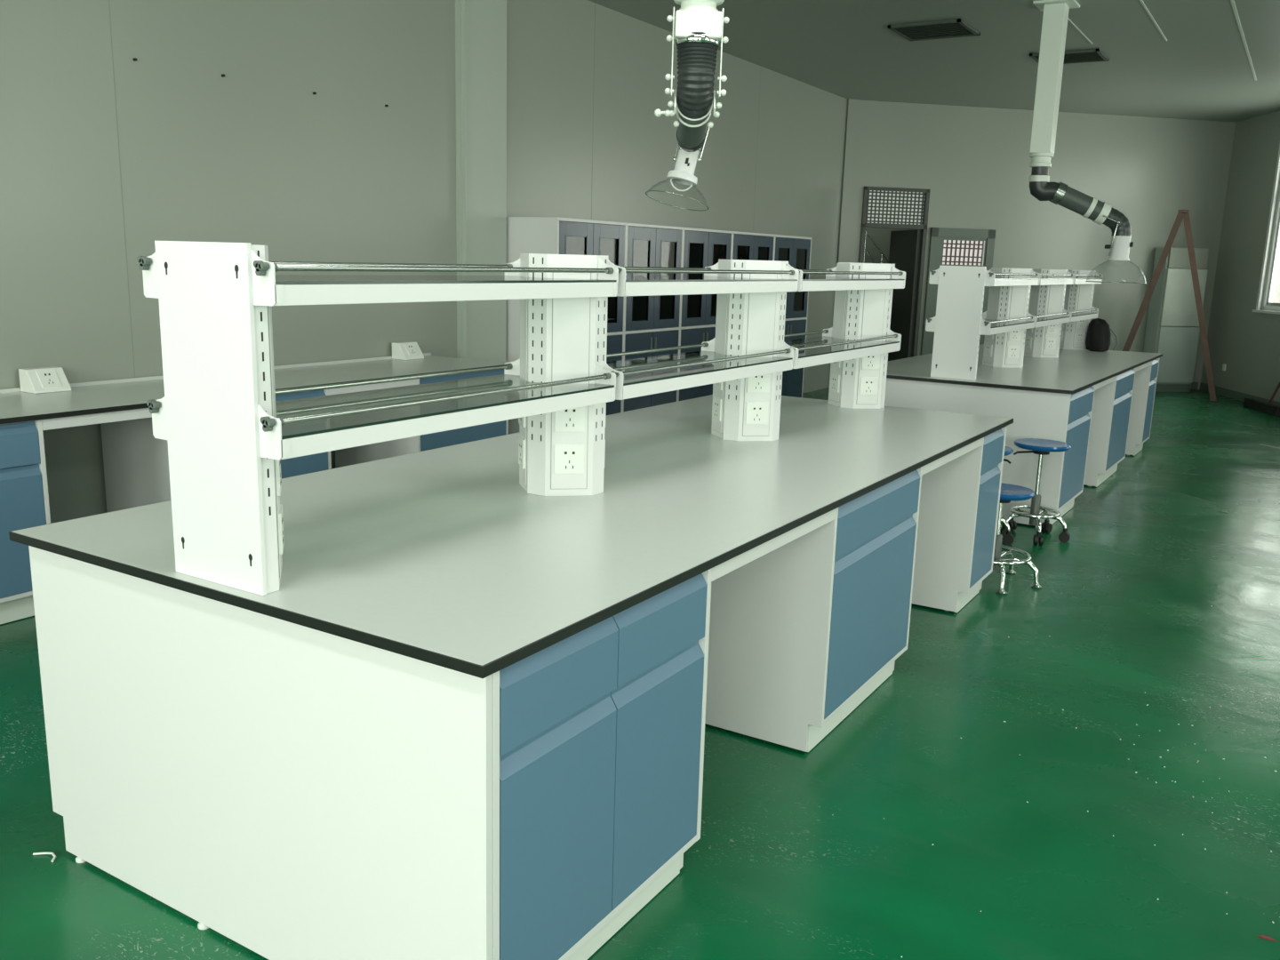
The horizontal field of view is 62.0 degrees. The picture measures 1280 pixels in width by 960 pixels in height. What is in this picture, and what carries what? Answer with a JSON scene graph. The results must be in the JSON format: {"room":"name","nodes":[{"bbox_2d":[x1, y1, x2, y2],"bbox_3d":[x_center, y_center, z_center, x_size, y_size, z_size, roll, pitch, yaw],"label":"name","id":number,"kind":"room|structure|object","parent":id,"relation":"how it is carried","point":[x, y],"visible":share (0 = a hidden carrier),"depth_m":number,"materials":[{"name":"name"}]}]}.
{"room":"science laboratory","nodes":[
{"label":"science laboratory","id":0,"kind":"room"},
{"bbox_2d":[0,0,847,523],"bbox_3d":[-1.956,-1.577,6.330,0.141,3.470,16.640,9,14,31],"label":"wall","id":1,"kind":"structure","parent":0,"point":[106,155],"depth_m":6.20,"materials":[{"name":"grey paint"}]},
{"bbox_2d":[455,0,506,362],"bbox_3d":[-1.105,-1.794,7.488,0.062,3.470,0.480,9,14,31],"label":"column","id":2,"kind":"structure","parent":1,"relation":"attached to","point":[480,25],"depth_m":7.38,"materials":[{"name":"grey paint"}]},
{"bbox_2d":[0,387,1279,959],"bbox_3d":[5.846,0.415,6.587,18.500,0.100,25.600,9,14,31],"label":"floor","id":3,"kind":"structure","parent":0,"point":[796,856],"depth_m":3.21,"materials":[{"name":"green paint"}]},
{"bbox_2d":[0,419,50,623],"bbox_3d":[-2.957,0.179,4.243,0.701,0.827,0.835,9,14,31],"label":"base cabinet","id":4,"kind":"object","parent":3,"relation":"on","point":[24,497],"visible":0.63,"depth_m":4.31,"materials":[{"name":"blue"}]},
{"bbox_2d":[0,352,505,423],"bbox_3d":[-2.154,-0.485,5.410,0.736,0.040,3.930,9,14,31],"label":"countertop","id":5,"kind":"structure","parent":4,"relation":"on","point":[100,396],"depth_m":5.27,"materials":[{"name":"grey laminate"}]},
{"bbox_2d":[18,366,71,393],"bbox_3d":[-2.770,-0.467,4.964,0.125,0.105,0.170,9,14,31],"label":"box","id":6,"kind":"object","parent":5,"relation":"on","point":[52,379],"visible":1,"depth_m":4.93,"materials":[{"name":"white plastic"}]},
{"bbox_2d":[36,369,61,387],"bbox_3d":[-2.743,-0.469,4.947,0.053,0.075,0.086,9,14,31],"label":"outlet","id":7,"kind":"object","parent":6,"relation":"attached to","point":[44,378],"depth_m":4.94,"materials":[{"name":"white plastic"}]},
{"bbox_2d":[41,408,151,430],"bbox_3d":[-2.260,-0.278,4.617,0.020,0.045,0.668,9,14,31],"label":"rail","id":8,"kind":"object","parent":5,"relation":"attached to","point":[144,412],"visible":0.56,"depth_m":4.52,"materials":[{"name":"white"}]},
{"bbox_2d":[328,378,416,395],"bbox_3d":[-1.465,-0.517,5.873,0.020,0.045,0.658,9,14,31],"label":"rail","id":9,"kind":"object","parent":5,"relation":"attached to","point":[402,383],"visible":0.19,"depth_m":5.84,"materials":[{"name":"white"}]},
{"bbox_2d":[392,341,423,359],"bbox_3d":[-1.512,-0.844,6.949,0.125,0.105,0.170,9,14,31],"label":"box","id":10,"kind":"object","parent":5,"relation":"on","point":[404,350],"visible":1,"depth_m":6.90,"materials":[{"name":"white plastic"}]},
{"bbox_2d":[404,344,419,356],"bbox_3d":[-1.485,-0.846,6.932,0.053,0.075,0.086,9,14,31],"label":"outlet","id":11,"kind":"object","parent":10,"relation":"attached to","point":[410,349],"depth_m":6.93,"materials":[{"name":"white plastic"}]},
{"bbox_2d":[32,851,55,862],"bbox_3d":[-1.513,0.955,2.717,0.076,0.011,0.024,7,13,24],"label":"strip","id":12,"kind":"object","parent":3,"relation":"on","point":[44,852],"visible":1,"depth_m":2.72,"materials":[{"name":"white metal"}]},
{"bbox_2d":[100,389,331,511],"bbox_3d":[-2.160,-0.060,5.501,0.701,0.827,0.840,9,14,31],"label":"base cabinet","id":13,"kind":"object","parent":3,"relation":"on","point":[136,462],"visible":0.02,"depth_m":5.21,"materials":[{"name":"white"}]},
{"bbox_2d":[28,545,492,959],"bbox_3d":[-0.882,0.641,2.308,1.433,0.827,0.030,9,14,31],"label":"end panel","id":14,"kind":"object","parent":3,"relation":"on","point":[292,791],"visible":0.99,"depth_m":2.23,"materials":[{"name":"white metal"}]},
{"bbox_2d":[335,368,508,468],"bbox_3d":[-1.371,-0.297,6.748,0.701,0.827,0.830,9,14,31],"label":"base cabinet","id":15,"kind":"object","parent":3,"relation":"on","point":[393,448],"visible":0.02,"depth_m":6.46,"materials":[{"name":"white"}]},
{"bbox_2d":[505,216,626,434],"bbox_3d":[-0.559,-1.063,8.150,0.480,1.800,0.900,9,14,31],"label":"storage cabinet","id":16,"kind":"object","parent":3,"relation":"on","point":[524,235],"visible":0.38,"depth_m":7.83,"materials":[{"name":"white metal"}]},
{"bbox_2d":[492,568,711,959],"bbox_3d":[-0.333,0.626,2.458,0.661,0.827,0.812,9,14,31],"label":"base cabinet","id":17,"kind":"object","parent":3,"relation":"on","point":[598,732],"visible":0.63,"depth_m":2.22,"materials":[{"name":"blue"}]},
{"bbox_2d":[8,394,1013,678],"bbox_3d":[0.116,-0.072,3.779,1.474,0.022,3.815,9,14,31],"label":"countertop","id":18,"kind":"structure","parent":17,"relation":"on","point":[441,556],"depth_m":2.73,"materials":[{"name":"grey laminate"}]},
{"bbox_2d":[136,240,905,595],"bbox_3d":[0.110,-0.417,3.682,0.402,0.692,3.710,9,14,31],"label":"rack","id":19,"kind":"object","parent":18,"relation":"on","point":[227,434],"visible":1,"depth_m":2.62,"materials":[{"name":"white metal"}]},
{"bbox_2d":[275,459,281,495],"bbox_3d":[-0.745,-0.018,2.198,0.009,0.086,0.086,-2,12,-16],"label":"outlet","id":20,"kind":"object","parent":19,"relation":"attached to","point":[278,477],"depth_m":2.16,"materials":[{"name":"white plastic"}]},
{"bbox_2d":[278,504,284,554],"bbox_3d":[-0.749,0.102,2.223,0.009,0.086,0.086,-2,12,-16],"label":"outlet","id":21,"kind":"object","parent":19,"relation":"attached to","point":[281,542],"depth_m":2.19,"materials":[{"name":"white plastic"}]},
{"bbox_2d":[275,374,614,439],"bbox_3d":[-0.550,-0.199,2.644,0.394,0.006,1.171,9,14,31],"label":"glass shelf","id":22,"kind":"object","parent":19,"relation":"attached to","point":[335,428],"depth_m":2.58,"materials":[{"name":"green"}]},
{"bbox_2d":[275,274,616,284],"bbox_3d":[-0.542,-0.487,2.584,0.394,0.006,1.171,9,14,31],"label":"glass shelf","id":23,"kind":"object","parent":19,"relation":"attached to","point":[280,279],"depth_m":2.55,"materials":[{"name":"green"}]},
{"bbox_2d":[518,416,525,427],"bbox_3d":[-0.348,-0.204,3.146,0.009,0.086,0.086,-2,12,-16],"label":"outlet","id":24,"kind":"object","parent":19,"relation":"attached to","point":[521,420],"depth_m":3.13,"materials":[{"name":"white plastic"}]},
{"bbox_2d":[518,435,525,468],"bbox_3d":[-0.351,-0.084,3.171,0.009,0.086,0.086,-2,12,-16],"label":"outlet","id":25,"kind":"object","parent":19,"relation":"attached to","point":[521,438],"depth_m":3.15,"materials":[{"name":"white plastic"}]},
{"bbox_2d":[554,406,584,431],"bbox_3d":[-0.201,-0.182,3.058,0.086,0.086,0.009,0,12,-10],"label":"outlet","id":26,"kind":"object","parent":19,"relation":"attached to","point":[572,420],"depth_m":3.06,"materials":[{"name":"white plastic"}]},
{"bbox_2d":[554,444,584,473],"bbox_3d":[-0.204,-0.061,3.083,0.086,0.086,0.009,0,12,-10],"label":"outlet","id":27,"kind":"object","parent":19,"relation":"attached to","point":[569,459],"depth_m":3.08,"materials":[{"name":"white plastic"}]},
{"bbox_2d":[606,350,792,385],"bbox_3d":[0.098,-0.394,3.668,0.394,0.006,1.200,9,14,31],"label":"glass shelf","id":28,"kind":"object","parent":19,"relation":"attached to","point":[714,370],"depth_m":3.69,"materials":[{"name":"green"}]},
{"bbox_2d":[625,275,797,281],"bbox_3d":[0.106,-0.682,3.608,0.394,0.006,1.200,9,14,31],"label":"glass shelf","id":29,"kind":"object","parent":19,"relation":"attached to","point":[628,278],"depth_m":3.71,"materials":[{"name":"green"}]},
{"bbox_2d":[712,396,721,421],"bbox_3d":[0.305,-0.281,4.207,0.009,0.086,0.086,-2,12,-16],"label":"outlet","id":30,"kind":"object","parent":19,"relation":"attached to","point":[716,405],"depth_m":4.20,"materials":[{"name":"white plastic"}]},
{"bbox_2d":[713,382,722,390],"bbox_3d":[0.308,-0.401,4.182,0.009,0.086,0.086,-2,12,-16],"label":"outlet","id":31,"kind":"object","parent":19,"relation":"attached to","point":[718,386],"depth_m":4.17,"materials":[{"name":"white plastic"}]},
{"bbox_2d":[745,401,768,423],"bbox_3d":[0.452,-0.258,4.119,0.086,0.086,0.009,0,12,-10],"label":"outlet","id":32,"kind":"object","parent":19,"relation":"attached to","point":[756,412],"depth_m":4.11,"materials":[{"name":"white plastic"}]},
{"bbox_2d":[746,373,769,392],"bbox_3d":[0.455,-0.379,4.093,0.086,0.086,0.009,0,12,-10],"label":"outlet","id":33,"kind":"object","parent":19,"relation":"attached to","point":[760,383],"depth_m":4.09,"materials":[{"name":"white plastic"}]},
{"bbox_2d":[829,373,839,392],"bbox_3d":[0.957,-0.477,5.237,0.009,0.086,0.086,-2,12,-16],"label":"outlet","id":34,"kind":"object","parent":19,"relation":"attached to","point":[834,378],"depth_m":5.23,"materials":[{"name":"white plastic"}]},
{"bbox_2d":[831,360,840,367],"bbox_3d":[0.960,-0.597,5.212,0.009,0.086,0.086,-2,12,-16],"label":"outlet","id":35,"kind":"object","parent":19,"relation":"attached to","point":[836,364],"depth_m":5.21,"materials":[{"name":"white plastic"}]},
{"bbox_2d":[784,336,899,358],"bbox_3d":[0.758,-0.592,4.710,0.394,0.006,1.215,9,14,31],"label":"glass shelf","id":36,"kind":"object","parent":19,"relation":"attached to","point":[846,349],"depth_m":4.79,"materials":[{"name":"green"}]},
{"bbox_2d":[802,276,904,280],"bbox_3d":[0.766,-0.880,4.650,0.394,0.006,1.215,9,14,31],"label":"glass shelf","id":37,"kind":"object","parent":19,"relation":"attached to","point":[804,278],"depth_m":4.77,"materials":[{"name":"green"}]},
{"bbox_2d":[859,376,878,394],"bbox_3d":[1.104,-0.454,5.148,0.086,0.086,0.009,0,12,-10],"label":"outlet","id":38,"kind":"object","parent":19,"relation":"attached to","point":[868,385],"depth_m":5.14,"materials":[{"name":"white plastic"}]},
{"bbox_2d":[861,353,879,369],"bbox_3d":[1.107,-0.574,5.123,0.086,0.086,0.009,0,12,-10],"label":"outlet","id":39,"kind":"object","parent":19,"relation":"attached to","point":[871,362],"depth_m":5.12,"materials":[{"name":"white plastic"}]},
{"bbox_2d":[711,508,835,581],"bbox_3d":[0.372,0.158,2.883,0.020,0.045,0.789,9,14,31],"label":"rail","id":40,"kind":"object","parent":18,"relation":"attached to","point":[742,559],"visible":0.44,"depth_m":2.82,"materials":[{"name":"white"}]},
{"bbox_2d":[921,437,983,475],"bbox_3d":[1.254,-0.107,4.275,0.020,0.045,0.848,9,14,31],"label":"rail","id":41,"kind":"object","parent":18,"relation":"attached to","point":[942,460],"visible":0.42,"depth_m":4.23,"materials":[{"name":"white metal"}]},
{"bbox_2d":[622,223,683,412],"bbox_3d":[-0.086,-1.205,8.896,0.480,1.800,0.885,9,14,31],"label":"storage cabinet","id":42,"kind":"object","parent":3,"relation":"on","point":[650,322],"visible":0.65,"depth_m":8.70,"materials":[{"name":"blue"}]},
{"bbox_2d":[677,227,732,401],"bbox_3d":[0.387,-1.347,9.645,0.480,1.800,0.905,9,14,31],"label":"storage cabinet","id":43,"kind":"object","parent":3,"relation":"on","point":[701,247],"visible":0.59,"depth_m":9.37,"materials":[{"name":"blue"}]},
{"bbox_2d":[731,231,775,260],"bbox_3d":[0.867,-1.491,10.401,0.480,1.800,0.905,9,14,31],"label":"storage cabinet","id":44,"kind":"object","parent":3,"relation":"on","point":[746,245],"visible":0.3,"depth_m":10.11,"materials":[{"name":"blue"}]},
{"bbox_2d":[773,234,811,397],"bbox_3d":[1.351,-1.636,11.166,0.480,1.800,0.925,9,14,31],"label":"storage cabinet","id":45,"kind":"object","parent":3,"relation":"on","point":[796,251],"visible":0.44,"depth_m":11.14,"materials":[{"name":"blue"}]},
{"bbox_2d":[704,466,922,751],"bbox_3d":[0.523,0.368,3.810,0.661,0.827,0.849,9,14,31],"label":"base cabinet","id":46,"kind":"object","parent":3,"relation":"on","point":[803,632],"visible":0.69,"depth_m":3.44,"materials":[{"name":"white"}]},
{"bbox_2d":[863,229,888,263],"bbox_3d":[2.873,-2.756,14.647,1.300,2.658,0.932,-1,12,-11],"label":"staircase","id":47,"kind":"structure","parent":3,"relation":"on","point":[866,232],"depth_m":14.14,"materials":[{"name":"grey metal"}]},
{"bbox_2d":[911,426,1006,612],"bbox_3d":[1.306,0.133,5.047,0.661,0.827,0.416,9,14,31],"label":"base cabinet","id":48,"kind":"object","parent":3,"relation":"on","point":[959,498],"visible":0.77,"depth_m":4.79,"materials":[{"name":"white metal"}]},
{"bbox_2d":[884,378,1070,527],"bbox_3d":[1.912,-0.198,6.719,1.433,0.827,0.031,9,14,32],"label":"end panel","id":49,"kind":"object","parent":3,"relation":"on","point":[1035,414],"visible":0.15,"depth_m":6.46,"materials":[{"name":"white"}]},
{"bbox_2d":[980,425,1007,589],"bbox_3d":[1.093,0.048,5.427,1.433,0.827,0.030,9,14,31],"label":"end panel","id":50,"kind":"object","parent":3,"relation":"on","point":[1006,426],"visible":0.03,"depth_m":5.05,"materials":[{"name":"white"}]},
{"bbox_2d":[1001,446,1014,544],"bbox_3d":[1.952,0.081,6.079,0.384,0.545,0.404,6,13,21],"label":"stool","id":51,"kind":"object","parent":3,"relation":"on","point":[1008,538],"visible":0.08,"depth_m":6.05,"materials":[{"name":"blue plastic"}]},
{"bbox_2d":[992,483,1041,594],"bbox_3d":[1.774,0.279,5.276,0.442,0.474,0.423,3,12,6],"label":"stool","id":52,"kind":"object","parent":3,"relation":"on","point":[1009,492],"visible":0.6,"depth_m":5.25,"materials":[{"name":"blue plastic"}]},
{"bbox_2d":[1000,438,1071,545],"bbox_3d":[2.300,0.064,6.168,0.404,0.562,0.384,4,12,9],"label":"stool","id":53,"kind":"object","parent":3,"relation":"on","point":[1042,447],"visible":0.94,"depth_m":6.15,"materials":[{"name":"blue plastic"}]},
{"bbox_2d":[1048,384,1095,524],"bbox_3d":[2.447,-0.206,6.832,0.661,0.827,0.750,9,14,32],"label":"base cabinet","id":54,"kind":"object","parent":3,"relation":"on","point":[1081,403],"visible":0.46,"depth_m":6.64,"materials":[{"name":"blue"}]},
{"bbox_2d":[886,344,1162,394],"bbox_3d":[2.913,-0.897,8.123,1.474,0.022,3.700,9,14,32],"label":"countertop","id":55,"kind":"structure","parent":54,"relation":"on","point":[1075,371],"depth_m":7.33,"materials":[{"name":"grey laminate"}]},
{"bbox_2d":[925,265,1103,380],"bbox_3d":[2.913,-1.244,8.036,0.402,0.692,3.479,9,14,32],"label":"rack","id":56,"kind":"object","parent":55,"relation":"on","point":[1030,312],"visible":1,"depth_m":7.45,"materials":[{"name":"white metal"}]},
{"bbox_2d":[984,344,992,356],"bbox_3d":[2.483,-0.925,7.601,0.009,0.086,0.086,-2,12,-15],"label":"outlet","id":57,"kind":"object","parent":56,"relation":"attached to","point":[988,348],"depth_m":7.59,"materials":[{"name":"white plastic"}]},
{"bbox_2d":[985,334,993,339],"bbox_3d":[2.487,-1.046,7.576,0.009,0.086,0.086,-2,12,-15],"label":"outlet","id":58,"kind":"object","parent":56,"relation":"attached to","point":[988,337],"depth_m":7.57,"materials":[{"name":"white plastic"}]},
{"bbox_2d":[982,318,1034,327],"bbox_3d":[2.284,-1.045,7.092,0.394,0.006,1.136,9,14,32],"label":"glass shelf","id":59,"kind":"object","parent":56,"relation":"attached to","point":[1020,323],"depth_m":7.14,"materials":[{"name":"green"}]},
{"bbox_2d":[1007,345,1019,358],"bbox_3d":[2.629,-0.902,7.509,0.086,0.086,0.009,0,12,-9],"label":"outlet","id":60,"kind":"object","parent":56,"relation":"attached to","point":[1012,351],"depth_m":7.51,"materials":[{"name":"white plastic"}]},
{"bbox_2d":[1008,329,1021,340],"bbox_3d":[2.632,-1.022,7.484,0.086,0.086,0.009,0,12,-9],"label":"outlet","id":61,"kind":"object","parent":56,"relation":"attached to","point":[1015,335],"depth_m":7.48,"materials":[{"name":"white plastic"}]},
{"bbox_2d":[994,277,1039,279],"bbox_3d":[2.292,-1.333,7.032,0.394,0.006,1.136,9,14,32],"label":"glass shelf","id":62,"kind":"object","parent":56,"relation":"attached to","point":[996,278],"depth_m":7.09,"materials":[{"name":"green"}]},
{"bbox_2d":[1024,336,1031,348],"bbox_3d":[3.111,-1.105,8.548,0.009,0.086,0.086,-2,12,-15],"label":"outlet","id":63,"kind":"object","parent":56,"relation":"attached to","point":[1028,340],"depth_m":8.53,"materials":[{"name":"white plastic"}]},
{"bbox_2d":[1025,328,1032,332],"bbox_3d":[3.115,-1.225,8.523,0.009,0.086,0.086,-2,12,-15],"label":"outlet","id":64,"kind":"object","parent":56,"relation":"attached to","point":[1030,330],"depth_m":8.52,"materials":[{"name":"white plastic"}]},
{"bbox_2d":[1044,337,1055,349],"bbox_3d":[3.257,-1.081,8.456,0.086,0.086,0.009,0,12,-9],"label":"outlet","id":65,"kind":"object","parent":56,"relation":"attached to","point":[1050,343],"depth_m":8.45,"materials":[{"name":"white plastic"}]},
{"bbox_2d":[1032,314,1069,321],"bbox_3d":[2.920,-1.226,8.050,0.394,0.006,1.108,9,14,32],"label":"glass shelf","id":66,"kind":"object","parent":56,"relation":"attached to","point":[1038,317],"depth_m":8.06,"materials":[{"name":"green"}]},
{"bbox_2d":[1046,324,1057,333],"bbox_3d":[3.260,-1.202,8.431,0.086,0.086,0.009,0,12,-9],"label":"outlet","id":67,"kind":"object","parent":56,"relation":"attached to","point":[1050,329],"depth_m":8.43,"materials":[{"name":"white plastic"}]},
{"bbox_2d":[1040,277,1073,279],"bbox_3d":[2.928,-1.514,7.990,0.394,0.006,1.108,9,14,32],"label":"glass shelf","id":68,"kind":"object","parent":56,"relation":"attached to","point":[1041,277],"depth_m":8.22,"materials":[{"name":"green"}]},
{"bbox_2d":[1074,332,1085,342],"bbox_3d":[3.874,-1.257,9.386,0.086,0.086,0.009,0,12,-9],"label":"outlet","id":69,"kind":"object","parent":56,"relation":"attached to","point":[1079,337],"depth_m":9.38,"materials":[{"name":"white plastic"}]},
{"bbox_2d":[1076,319,1087,327],"bbox_3d":[3.877,-1.378,9.361,0.086,0.086,0.009,0,12,-9],"label":"outlet","id":70,"kind":"object","parent":56,"relation":"attached to","point":[1083,324],"depth_m":9.36,"materials":[{"name":"white plastic"}]},
{"bbox_2d":[1071,312,1096,317],"bbox_3d":[3.548,-1.406,8.998,0.394,0.006,1.111,9,14,32],"label":"glass shelf","id":71,"kind":"object","parent":56,"relation":"attached to","point":[1073,314],"depth_m":9.01,"materials":[{"name":"green"}]},
{"bbox_2d":[1075,277,1102,279],"bbox_3d":[3.556,-1.693,8.938,0.394,0.006,1.111,9,14,32],"label":"glass shelf","id":72,"kind":"object","parent":56,"relation":"attached to","point":[1076,277],"depth_m":9.25,"materials":[{"name":"green"}]},
{"bbox_2d":[1085,318,1118,351],"bbox_3d":[4.021,-1.265,9.290,0.237,0.284,0.238,3,12,8],"label":"backpack","id":73,"kind":"object","parent":55,"relation":"on","point":[1098,335],"visible":1,"depth_m":9.22,"materials":[{"name":"black fabric"}]},
{"bbox_2d":[1094,376,1116,390],"bbox_3d":[3.143,-0.665,7.212,0.022,0.045,0.778,9,14,32],"label":"rail","id":74,"kind":"object","parent":55,"relation":"attached to","point":[1114,379],"visible":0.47,"depth_m":7.19,"materials":[{"name":"white metal"}]},
{"bbox_2d":[1135,360,1151,371],"bbox_3d":[4.031,-0.918,8.550,0.020,0.045,0.828,9,14,32],"label":"rail","id":75,"kind":"object","parent":55,"relation":"attached to","point":[1148,364],"visible":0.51,"depth_m":8.52,"materials":[{"name":"white"}]},
{"bbox_2d":[883,605,1277,957],"bbox_3d":[1.697,0.885,3.514,1.440,0.002,4.114,9,14,31],"label":"crumbs","id":76,"kind":"object","parent":3,"relation":"on","point":[1211,605],"visible":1,"depth_m":3.38,"materials":[{"name":"white"}]},
{"bbox_2d":[1083,368,1135,487],"bbox_3d":[3.302,-0.450,8.120,0.661,0.827,0.820,9,14,32],"label":"base cabinet","id":77,"kind":"object","parent":3,"relation":"on","point":[1112,402],"visible":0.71,"depth_m":7.70,"materials":[{"name":"white"}]},
{"bbox_2d":[1125,358,1159,455],"bbox_3d":[4.096,-0.676,9.318,0.661,0.827,0.430,9,14,32],"label":"base cabinet","id":78,"kind":"object","parent":3,"relation":"on","point":[1145,379],"visible":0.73,"depth_m":9.02,"materials":[{"name":"white"}]},
{"bbox_2d":[1122,209,1216,400],"bbox_3d":[6.631,-2.184,13.292,1.259,2.290,0.351,8,13,26],"label":"step ladder","id":79,"kind":"object","parent":3,"relation":"on","point":[1184,214],"visible":0.94,"depth_m":13.07,"materials":[{"name":"red wood"}]},
{"bbox_2d":[1143,247,1208,391],"bbox_3d":[7.030,-2.102,14.032,0.600,1.860,0.290,-1,12,-11],"label":"panel","id":80,"kind":"object","parent":3,"relation":"on","point":[1172,329],"visible":0.75,"depth_m":13.90,"materials":[{"name":"grey paint"}]},
{"bbox_2d":[1243,381,1279,415],"bbox_3d":[7.226,-1.215,12.131,0.090,0.907,1.147,3,12,6],"label":"push broom","id":81,"kind":"object","parent":3,"relation":"on","point":[1269,408],"visible":1,"depth_m":12.24,"materials":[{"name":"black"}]},
{"bbox_2d":[1257,935,1276,941],"bbox_3d":[1.484,1.084,2.523,0.038,0.003,0.012,7,13,24],"label":"scrap","id":82,"kind":"object","parent":3,"relation":"on","point":[1264,937],"visible":1,"depth_m":2.52,"materials":[{"name":"red"}]},
{"bbox_2d":[863,227,915,263],"bbox_3d":[3.417,-2.981,14.720,2.520,3.100,2.300,-1,12,-11],"label":"wall","id":83,"kind":"structure","parent":0,"point":[881,236],"depth_m":15.73,"materials":[{"name":"grey paint"}]},
{"bbox_2d":[587,0,1279,122],"bbox_3d":[5.945,-3.088,5.858,18.500,0.120,25.600,9,14,31],"label":"ceiling","id":84,"kind":"structure","parent":0,"point":[846,49],"depth_m":9.67,"materials":[{"name":"grey paint"}]},
{"bbox_2d":[645,0,729,210],"bbox_3d":[0.203,-1.893,3.896,0.303,1.736,0.779,1,12,-2],"label":"extraction arm","id":85,"kind":"object","parent":84,"relation":"hanging from","point":[698,24],"visible":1,"depth_m":3.72},
{"bbox_2d":[887,18,980,40],"bbox_3d":[2.452,-3.744,8.881,0.600,0.020,0.600,9,14,31],"label":"ceiling vent","id":86,"kind":"object","parent":84,"relation":"in","point":[959,28],"visible":1,"depth_m":8.85,"materials":[{"name":"grey metal"}]},
{"bbox_2d":[1029,48,1109,63],"bbox_3d":[3.961,-3.900,9.837,0.600,0.020,0.540,9,14,31],"label":"ceiling vent","id":87,"kind":"object","parent":84,"relation":"in","point":[1088,55],"visible":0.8,"depth_m":9.76,"materials":[{"name":"grey metal"}]},
{"bbox_2d":[1067,18,1092,44],"bbox_3d":[2.588,-3.388,7.148,0.010,0.006,5.100,9,14,31],"label":"trim","id":88,"kind":"structure","parent":84,"relation":"attached to","point":[1070,21],"depth_m":8.74,"materials":[{"name":"white metal"}]},
{"bbox_2d":[1028,0,1146,283],"bbox_3d":[3.398,-2.526,8.061,1.032,2.018,0.434,4,12,12],"label":"extraction arm","id":89,"kind":"object","parent":84,"relation":"hanging from","point":[1055,16],"visible":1,"depth_m":8.03},
{"bbox_2d":[1139,0,1167,41],"bbox_3d":[3.102,-3.321,6.895,0.014,0.006,5.200,9,14,31],"label":"trim","id":90,"kind":"structure","parent":84,"relation":"attached to","point":[1141,1],"depth_m":8.31,"materials":[{"name":"white metal"}]},
{"bbox_2d":[1230,0,1256,80],"bbox_3d":[4.218,-3.437,7.605,0.020,0.006,7.600,9,14,31],"label":"trim","id":91,"kind":"structure","parent":84,"relation":"attached to","point":[1231,1],"depth_m":8.81,"materials":[{"name":"white metal"}]},
{"bbox_2d":[848,100,1235,389],"bbox_3d":[4.993,-2.915,13.708,5.415,3.470,0.140,-1,12,-11],"label":"wall","id":92,"kind":"structure","parent":0,"point":[974,163],"depth_m":13.56,"materials":[{"name":"grey paint"}]},
{"bbox_2d":[837,98,859,263],"bbox_3d":[2.517,-2.869,13.149,0.140,3.470,0.040,-1,12,-11],"label":"trim","id":93,"kind":"structure","parent":92,"relation":"attached to","point":[852,105],"depth_m":12.97,"materials":[{"name":"grey paint"}]},
{"bbox_2d":[858,186,930,360],"bbox_3d":[3.053,-2.473,13.775,0.860,2.470,0.870,-1,12,-11],"label":"door","id":94,"kind":"structure","parent":92,"relation":"in","point":[901,208],"depth_m":13.38,"materials":[{"name":"grey metal"}]},
{"bbox_2d":[865,190,925,224],"bbox_3d":[3.155,-3.370,13.190,0.770,0.390,0.016,-1,12,-11],"label":"lattice grille","id":95,"kind":"object","parent":94,"relation":"attached to","point":[883,207],"depth_m":13.19,"materials":[{"name":"grey metal"}]},
{"bbox_2d":[920,227,995,355],"bbox_3d":[4.031,-2.170,13.582,0.860,2.010,0.050,-1,12,-11],"label":"door","id":96,"kind":"structure","parent":92,"relation":"in","point":[970,247],"depth_m":13.44,"materials":[{"name":"grey metal"}]},
{"bbox_2d":[1190,382,1198,389],"bbox_3d":[6.041,-1.263,14.185,3.115,0.100,0.012,-1,12,-11],"label":"baseboard","id":97,"kind":"structure","parent":92,"relation":"attached to","point":[1194,386],"depth_m":14.46,"materials":[{"name":"grey"}]},
{"bbox_2d":[1200,110,1279,401],"bbox_3d":[6.899,-0.818,3.893,0.140,3.470,21.000,2,12,4],"label":"wall","id":98,"kind":"structure","parent":0,"point":[1241,339],"depth_m":13.36,"materials":[{"name":"grey paint"}]},
{"bbox_2d":[1222,363,1226,370],"bbox_3d":[7.574,-1.461,13.824,0.008,0.086,0.086,2,12,4],"label":"wall socket","id":99,"kind":"object","parent":98,"relation":"attached to","point":[1223,364],"visible":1,"depth_m":13.82,"materials":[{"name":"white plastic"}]},
{"bbox_2d":[1200,382,1279,406],"bbox_3d":[6.794,0.781,4.466,0.012,0.100,20.500,2,12,4],"label":"baseboard","id":100,"kind":"structure","parent":98,"relation":"attached to","point":[1225,392],"depth_m":13.53,"materials":[{"name":"grey"}]},
{"bbox_2d":[1251,143,1279,314],"bbox_3d":[7.507,-2.806,11.663,0.185,2.030,2.370,2,12,4],"label":"window","id":101,"kind":"structure","parent":98,"relation":"in","point":[1268,304],"depth_m":12.79,"materials":[{"name":"white metal"}]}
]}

